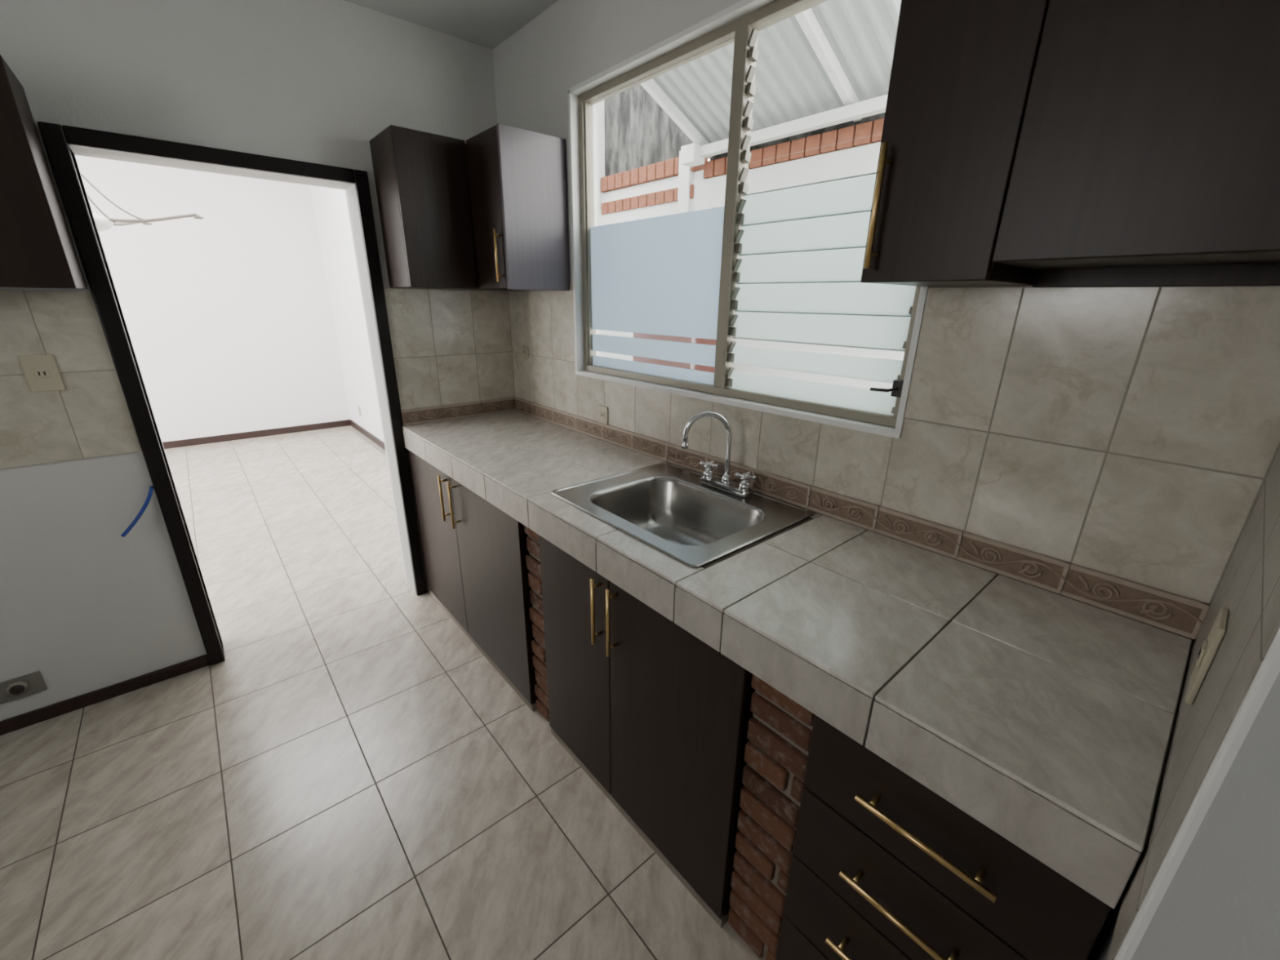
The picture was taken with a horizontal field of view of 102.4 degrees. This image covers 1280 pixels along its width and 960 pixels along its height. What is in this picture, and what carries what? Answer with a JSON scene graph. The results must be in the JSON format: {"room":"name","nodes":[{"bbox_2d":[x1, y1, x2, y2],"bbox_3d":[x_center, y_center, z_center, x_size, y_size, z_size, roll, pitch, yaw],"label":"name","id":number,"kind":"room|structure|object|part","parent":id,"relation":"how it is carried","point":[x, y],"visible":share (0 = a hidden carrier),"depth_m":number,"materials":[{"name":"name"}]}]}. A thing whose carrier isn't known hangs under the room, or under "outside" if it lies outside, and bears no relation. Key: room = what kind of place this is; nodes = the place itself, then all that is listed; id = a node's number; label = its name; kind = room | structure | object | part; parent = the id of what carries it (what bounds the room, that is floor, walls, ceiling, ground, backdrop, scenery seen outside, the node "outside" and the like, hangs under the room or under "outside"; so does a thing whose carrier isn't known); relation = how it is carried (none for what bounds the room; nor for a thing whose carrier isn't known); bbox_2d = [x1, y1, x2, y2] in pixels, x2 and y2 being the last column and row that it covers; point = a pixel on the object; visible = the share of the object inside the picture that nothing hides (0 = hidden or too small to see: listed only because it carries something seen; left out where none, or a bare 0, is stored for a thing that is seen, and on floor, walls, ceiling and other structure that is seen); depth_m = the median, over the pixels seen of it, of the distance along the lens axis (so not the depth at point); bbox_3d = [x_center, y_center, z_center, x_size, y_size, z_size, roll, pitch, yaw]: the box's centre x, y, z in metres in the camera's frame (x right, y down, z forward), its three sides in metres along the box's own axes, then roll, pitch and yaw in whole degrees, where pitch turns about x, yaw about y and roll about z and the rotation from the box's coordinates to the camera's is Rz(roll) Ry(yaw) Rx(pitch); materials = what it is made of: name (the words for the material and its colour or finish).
{"room":"kitchen","nodes":[
{"label":"kitchen","id":0,"kind":"room"},
{"bbox_2d":[75,155,351,441],"bbox_3d":[-5.375,-1.595,4.269,5.200,3.200,0.150,-15,25,-38],"label":"wall","id":1,"kind":"structure","parent":0,"point":[228,313],"depth_m":5.18,"materials":[{"name":"white paint"}]},
{"bbox_2d":[162,419,385,450],"bbox_3d":[-4.038,0.362,3.164,5.050,0.070,4.180,-15,25,-38],"label":"baseboard","id":2,"kind":"structure","parent":1,"relation":"attached to","point":[205,440],"depth_m":5.61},
{"bbox_2d":[0,0,513,720],"bbox_3d":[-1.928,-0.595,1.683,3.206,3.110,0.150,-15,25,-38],"label":"wall","id":3,"kind":"structure","parent":0,"point":[85,606],"depth_m":1.84,"materials":[{"name":"white paint"}]},
{"bbox_2d":[0,671,46,704],"bbox_3d":[-2.189,0.733,1.809,0.120,0.080,0.016,-15,25,-38],"label":"socket","id":4,"kind":"object","parent":3,"relation":"attached to","point":[28,684],"visible":1,"depth_m":1.81,"materials":[{"name":"grey plastic"}]},
{"bbox_2d":[0,54,89,290],"bbox_3d":[-1.992,-0.756,1.224,0.806,0.555,0.336,-15,25,-38],"label":"upper cabinet","id":5,"kind":"object","parent":3,"relation":"attached to","point":[38,251],"visible":1,"depth_m":1.38,"materials":[{"name":"brown wood"}]},
{"bbox_2d":[0,289,142,468],"bbox_3d":[-2.447,-0.185,1.244,1.708,0.543,0.007,-15,25,-38],"label":"tile backsplash","id":6,"kind":"structure","parent":3,"relation":"attached to","point":[90,418],"depth_m":1.69,"materials":[{"name":"tile"}]},
{"bbox_2d":[17,354,65,391],"bbox_3d":[-1.923,-0.343,1.655,0.075,0.115,0.011,-15,25,-38],"label":"wall outlet","id":7,"kind":"object","parent":6,"relation":"attached to","point":[42,373],"depth_m":1.65,"materials":[{"name":"beige plastic"}]},
{"bbox_2d":[0,653,209,735],"bbox_3d":[-2.460,0.930,1.632,1.708,0.050,0.014,-15,25,-38],"label":"baseboard","id":8,"kind":"structure","parent":3,"relation":"attached to","point":[14,723],"depth_m":1.96,"materials":[{"name":"black wood"}]},
{"bbox_2d":[120,485,153,537],"bbox_3d":[-1.829,0.115,1.876,0.026,0.160,0.130,11,22,26],"label":"cable","id":9,"kind":"object","parent":3,"relation":"attached to","point":[137,517],"visible":1,"depth_m":1.88,"materials":[{"name":"blue plastic"}]},
{"bbox_2d":[37,121,426,665],"bbox_3d":[-1.502,-0.252,2.172,0.898,1.950,0.157,-15,25,-38],"label":"door frame","id":10,"kind":"structure","parent":3,"relation":"attached to","point":[56,138],"depth_m":1.89,"materials":[{"name":"black wood"}]},
{"bbox_2d":[369,124,477,288],"bbox_3d":[-0.892,-1.093,2.140,0.279,0.551,0.277,-15,25,-38],"label":"upper cabinet","id":11,"kind":"object","parent":3,"relation":"attached to","point":[421,180],"visible":1,"depth_m":2.04,"materials":[{"name":"brown wood"}]},
{"bbox_2d":[383,287,515,409],"bbox_3d":[-0.894,-0.642,2.503,0.592,0.537,0.006,-15,25,-38],"label":"tile backsplash","id":12,"kind":"structure","parent":3,"relation":"attached to","point":[450,346],"depth_m":2.48,"materials":[{"name":"tile"}]},
{"bbox_2d":[465,123,569,290],"bbox_3d":[-0.596,-1.111,2.206,0.313,0.557,0.560,-15,25,-38],"label":"upper cabinet","id":13,"kind":"object","parent":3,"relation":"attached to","point":[517,176],"visible":0.97,"depth_m":2.01,"materials":[{"name":"brown wood"}]},
{"bbox_3d":[-0.612,-1.050,2.030,0.046,0.551,0.264,-15,25,-38],"label":"door","id":14,"kind":"part","parent":13,"relation":"part of","materials":[{"name":"brown wood"}]},
{"bbox_2d":[725,28,912,413],"bbox_3d":[0.482,-0.695,1.363,0.030,0.964,0.563,-15,25,-38],"label":"louvres","id":15,"kind":"object","parent":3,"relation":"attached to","point":[753,51],"visible":0.75,"depth_m":1.50,"materials":[{"name":"silver metal"}]},
{"bbox_2d":[309,185,384,442],"bbox_3d":[-2.092,-1.573,4.337,0.150,3.200,4.350,-15,25,-38],"label":"wall","id":16,"kind":"structure","parent":0,"point":[330,205],"depth_m":5.25,"materials":[{"name":"white paint"}]},
{"bbox_2d":[357,404,361,416],"bbox_3d":[-3.135,-0.775,5.749,0.011,0.115,0.075,-15,25,-38],"label":"wall outlet","id":17,"kind":"object","parent":16,"relation":"attached to","point":[358,406],"visible":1,"depth_m":5.74,"materials":[{"name":"white plastic"}]},
{"bbox_2d":[0,425,760,959],"bbox_3d":[-3.025,0.869,2.013,5.150,0.100,7.703,-15,25,-38],"label":"floor","id":18,"kind":"structure","parent":0,"point":[354,779],"depth_m":1.61,"materials":[{"name":"tile"}]},
{"bbox_2d":[407,448,537,711],"bbox_3d":[-0.557,0.306,2.364,0.604,0.795,1.090,-15,25,-38],"label":"base cabinet","id":19,"kind":"object","parent":18,"relation":"on","point":[474,553],"visible":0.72,"depth_m":2.06,"materials":[{"name":"brown wood"}]},
{"bbox_3d":[-0.951,0.274,2.390,0.052,0.757,0.522,-15,25,-38],"label":"door","id":20,"kind":"part","parent":19,"relation":"part of","materials":[{"name":"brown wood"}]},
{"bbox_3d":[-0.594,0.415,2.001,0.052,0.757,0.566,-15,25,-38],"label":"door","id":21,"kind":"part","parent":19,"relation":"part of","materials":[{"name":"brown wood"}]},
{"bbox_2d":[402,410,1193,908],"bbox_3d":[-0.054,0.067,1.702,0.599,0.103,2.593,-15,25,-38],"label":"countertop","id":22,"kind":"structure","parent":19,"relation":"on","point":[1046,717],"depth_m":0.92,"materials":[{"name":"tile"}]},
{"bbox_2d":[550,462,814,568],"bbox_3d":[0.110,0.146,1.572,0.510,0.176,0.630,-15,25,-38],"label":"sink","id":23,"kind":"object","parent":22,"relation":"in","point":[666,507],"visible":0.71,"depth_m":1.64,"materials":[{"name":"silver metal"}]},
{"bbox_2d":[681,411,756,497],"bbox_3d":[0.246,-0.081,1.587,0.145,0.252,0.215,-15,25,-38],"label":"faucet","id":24,"kind":"object","parent":22,"relation":"on","point":[744,490],"visible":1,"depth_m":1.60,"materials":[{"name":"silver metal"}]},
{"bbox_3d":[0.208,-0.112,1.603,0.155,0.206,0.022,1,19,1],"label":"spout","id":25,"kind":"part","parent":24,"relation":"part of","materials":[{"name":"silver metal"}]},
{"bbox_2d":[400,396,1210,639],"bbox_3d":[-0.050,-0.018,1.678,0.592,0.072,2.606,-15,25,-38],"label":"tile strip","id":26,"kind":"object","parent":22,"relation":"on","point":[1183,615],"visible":0.96,"depth_m":1.28,"materials":[{"name":"tile"}]},
{"bbox_2d":[524,525,549,721],"bbox_3d":[-0.141,0.458,1.944,0.557,0.798,0.122,-15,25,-38],"label":"brick pillar","id":27,"kind":"structure","parent":18,"relation":"on","point":[532,559],"depth_m":1.77,"materials":[{"name":"brick"}]},
{"bbox_2d":[538,534,755,927],"bbox_3d":[0.145,0.584,1.598,0.604,0.795,0.799,-15,25,-38],"label":"base cabinet","id":28,"kind":"object","parent":18,"relation":"on","point":[656,717],"visible":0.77,"depth_m":1.33,"materials":[{"name":"brown wood"}]},
{"bbox_3d":[-0.208,0.568,1.580,0.052,0.757,0.356,-15,25,-38],"label":"door","id":29,"kind":"part","parent":28,"relation":"part of","materials":[{"name":"brown wood"}]},
{"bbox_3d":[0.053,0.672,1.294,0.052,0.757,0.440,-15,25,-38],"label":"door","id":30,"kind":"part","parent":28,"relation":"part of","materials":[{"name":"brown wood"}]},
{"bbox_2d":[728,674,814,959],"bbox_3d":[0.474,0.702,1.273,0.558,0.796,0.143,-15,25,-38],"label":"brick pillar","id":31,"kind":"structure","parent":18,"relation":"on","point":[780,729],"depth_m":1.08,"materials":[{"name":"brick"}]},
{"bbox_2d":[775,714,1111,959],"bbox_3d":[0.637,0.778,1.061,0.604,0.795,0.403,-15,25,-38],"label":"base cabinet","id":32,"kind":"object","parent":18,"relation":"on","point":[883,866],"visible":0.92,"depth_m":0.83,"materials":[{"name":"brown wood"}]},
{"bbox_3d":[0.425,1.074,0.974,0.052,0.219,0.403,-15,25,-38],"label":"drawer","id":33,"kind":"part","parent":32,"relation":"part of","materials":[{"name":"brown wood"}]},
{"bbox_3d":[0.428,0.884,0.907,0.052,0.176,0.403,-15,25,-38],"label":"drawer","id":34,"kind":"part","parent":32,"relation":"part of","materials":[{"name":"brown wood"}]},
{"bbox_3d":[0.430,0.714,0.848,0.052,0.176,0.403,-15,25,-38],"label":"drawer","id":35,"kind":"part","parent":32,"relation":"part of","materials":[{"name":"brown wood"}]},
{"bbox_2d":[345,0,558,49],"bbox_3d":[-0.976,-1.267,0.294,3.206,0.100,2.723,-15,25,-38],"label":"ceiling","id":36,"kind":"structure","parent":0,"point":[487,24],"depth_m":1.99,"materials":[{"name":"paint"}]},
{"bbox_2d":[640,8,888,167],"bbox_3d":[0.422,-2.490,2.588,1.993,1.031,2.050,-15,25,-38],"label":"roof","id":37,"kind":"structure","parent":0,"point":[694,154],"depth_m":3.15,"materials":[{"name":"white metal"}]},
{"bbox_2d":[652,0,901,143],"bbox_3d":[0.332,-2.606,2.659,1.970,0.956,1.690,-15,25,-38],"label":"sheet","id":38,"kind":"object","parent":37,"relation":"on","point":[791,82],"visible":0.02,"depth_m":3.04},
{"bbox_2d":[493,0,1195,648],"bbox_3d":[0.229,-0.819,1.666,0.134,3.600,2.873,-15,25,-38],"label":"wall","id":39,"kind":"structure","parent":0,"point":[571,42],"depth_m":1.92,"materials":[{"name":"white paint"}]},
{"bbox_2d":[577,0,920,427],"bbox_3d":[0.230,-0.801,1.646,0.055,1.032,1.397,-15,25,-38],"label":"frame","id":40,"kind":"object","parent":39,"relation":"in","point":[738,32],"visible":0.66,"depth_m":1.59,"materials":[{"name":"metal"}]},
{"bbox_2d":[728,172,916,415],"bbox_3d":[0.485,-0.699,1.363,0.008,0.981,0.546,-15,25,-38],"label":"blades","id":41,"kind":"object","parent":40,"relation":"in","point":[802,255],"depth_m":1.42,"materials":[{"name":"glass"}]},
{"bbox_2d":[870,379,903,397],"bbox_3d":[0.618,-0.229,1.283,0.062,0.040,0.063,-15,25,-38],"label":"handle","id":42,"kind":"object","parent":40,"relation":"attached to","point":[897,385],"depth_m":1.27,"materials":[{"name":"black metal"}]},
{"bbox_2d":[508,0,1279,645],"bbox_3d":[0.227,-0.632,1.708,0.123,1.421,2.607,-15,25,-38],"label":"tile backsplash","id":43,"kind":"structure","parent":39,"relation":"attached to","point":[1132,433],"depth_m":1.06,"materials":[{"name":"tile"}]},
{"bbox_2d":[520,346,528,357],"bbox_3d":[-0.580,-0.644,2.586,0.011,0.050,0.065,-15,25,-38],"label":"wall outlet","id":44,"kind":"object","parent":43,"relation":"attached to","point":[525,352],"depth_m":2.58,"materials":[{"name":"beige plastic"}]},
{"bbox_2d":[598,404,608,424],"bbox_3d":[-0.158,-0.278,2.192,0.011,0.075,0.062,-15,25,-38],"label":"wall outlet","id":45,"kind":"object","parent":43,"relation":"attached to","point":[602,411],"depth_m":2.19,"materials":[{"name":"beige plastic"}]},
{"bbox_2d":[1086,671,1279,959],"bbox_3d":[-0.141,0.349,-0.189,3.206,2.610,0.111,-15,25,-38],"label":"wall","id":46,"kind":"structure","parent":0,"point":[1222,900],"depth_m":0.35,"materials":[{"name":"paint"}]},
{"bbox_2d":[860,0,1279,287],"bbox_3d":[0.720,-0.771,0.705,0.318,0.942,0.595,-15,25,-38],"label":"upper cabinet","id":47,"kind":"object","parent":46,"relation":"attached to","point":[1034,143],"visible":1,"depth_m":0.74,"materials":[{"name":"brown wood"}]},
{"bbox_3d":[0.495,-0.795,0.757,0.050,0.938,0.214,-15,25,-38],"label":"door","id":48,"kind":"part","parent":47,"relation":"part of","materials":[{"name":"brown wood"}]},
{"bbox_3d":[0.703,-0.735,0.551,0.017,0.910,0.377,-15,25,-38],"label":"door","id":49,"kind":"part","parent":47,"relation":"part of","materials":[{"name":"brown wood"}]},
{"bbox_2d":[1106,448,1279,959],"bbox_3d":[0.759,0.130,0.641,0.687,0.700,0.009,-15,25,-38],"label":"tile backsplash","id":50,"kind":"structure","parent":46,"relation":"attached to","point":[1249,587],"depth_m":0.56,"materials":[{"name":"tile"}]},
{"bbox_2d":[1114,627,1279,959],"bbox_3d":[0.494,0.184,0.415,0.016,0.780,0.011,-15,25,-38],"label":"trim","id":51,"kind":"structure","parent":46,"relation":"attached to","point":[1268,670],"depth_m":0.44,"materials":[{"name":"white paint"}]},
{"bbox_2d":[1185,607,1228,704],"bbox_3d":[0.740,0.229,0.674,0.075,0.115,0.011,-15,25,-38],"label":"wall outlet","id":52,"kind":"object","parent":46,"relation":"attached to","point":[1210,646],"visible":1,"depth_m":0.66,"materials":[{"name":"beige plastic"}]},
{"bbox_3d":[-4.022,-2.505,2.230,5.300,0.100,4.350,-15,25,-38],"label":"ceiling","id":53,"kind":"structure","parent":0,"visible":0},
{"bbox_2d":[80,173,203,231],"bbox_3d":[-3.160,-1.965,2.694,1.154,1.204,1.118,-15,25,-38],"label":"chandelier","id":54,"kind":"object","parent":53,"relation":"hanging from","point":[103,224],"visible":0.29,"depth_m":3.00,"materials":[{"name":"metal"}]},
{"bbox_3d":[-3.204,-1.463,2.901,0.340,0.119,0.340,-15,25,-38],"label":"lamp shade","id":55,"kind":"part","parent":54,"relation":"part of","materials":[{"name":"white glass"}]},
{"label":"outside","id":56,"kind":"structure","parent":0,"visible":0},
{"bbox_3d":[2.392,-0.206,5.677,7.860,0.150,12.000,-15,25,-38],"label":"ground","id":57,"kind":"structure","parent":56,"visible":0},
{"bbox_2d":[632,355,715,373],"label":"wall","id":58,"kind":"structure","parent":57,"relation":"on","point":[683,365],"depth_m":4.04,"materials":[{"name":"paint"}]},
{"bbox_2d":[633,333,716,345],"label":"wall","id":59,"kind":"structure","parent":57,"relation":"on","point":[660,337],"depth_m":3.98,"materials":[{"name":"paint"}]},
{"bbox_2d":[598,84,904,389],"bbox_3d":[0.275,-2.063,4.468,0.300,4.100,10.000,-15,25,-38],"label":"wall","id":60,"kind":"structure","parent":57,"relation":"on","point":[642,175],"depth_m":4.10,"materials":[{"name":"paint"}]},
{"bbox_3d":[0.036,-0.880,1.864,0.004,0.980,0.733,-15,25,-38],"label":"glass","id":61,"kind":"object","parent":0,"visible":0},
{"bbox_2d":[590,206,724,385],"bbox_3d":[0.031,-0.677,1.932,0.001,0.552,0.733,-15,25,-38],"label":"film","id":62,"kind":"object","parent":61,"relation":"attached to","point":[659,275],"visible":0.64,"depth_m":1.88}
]}

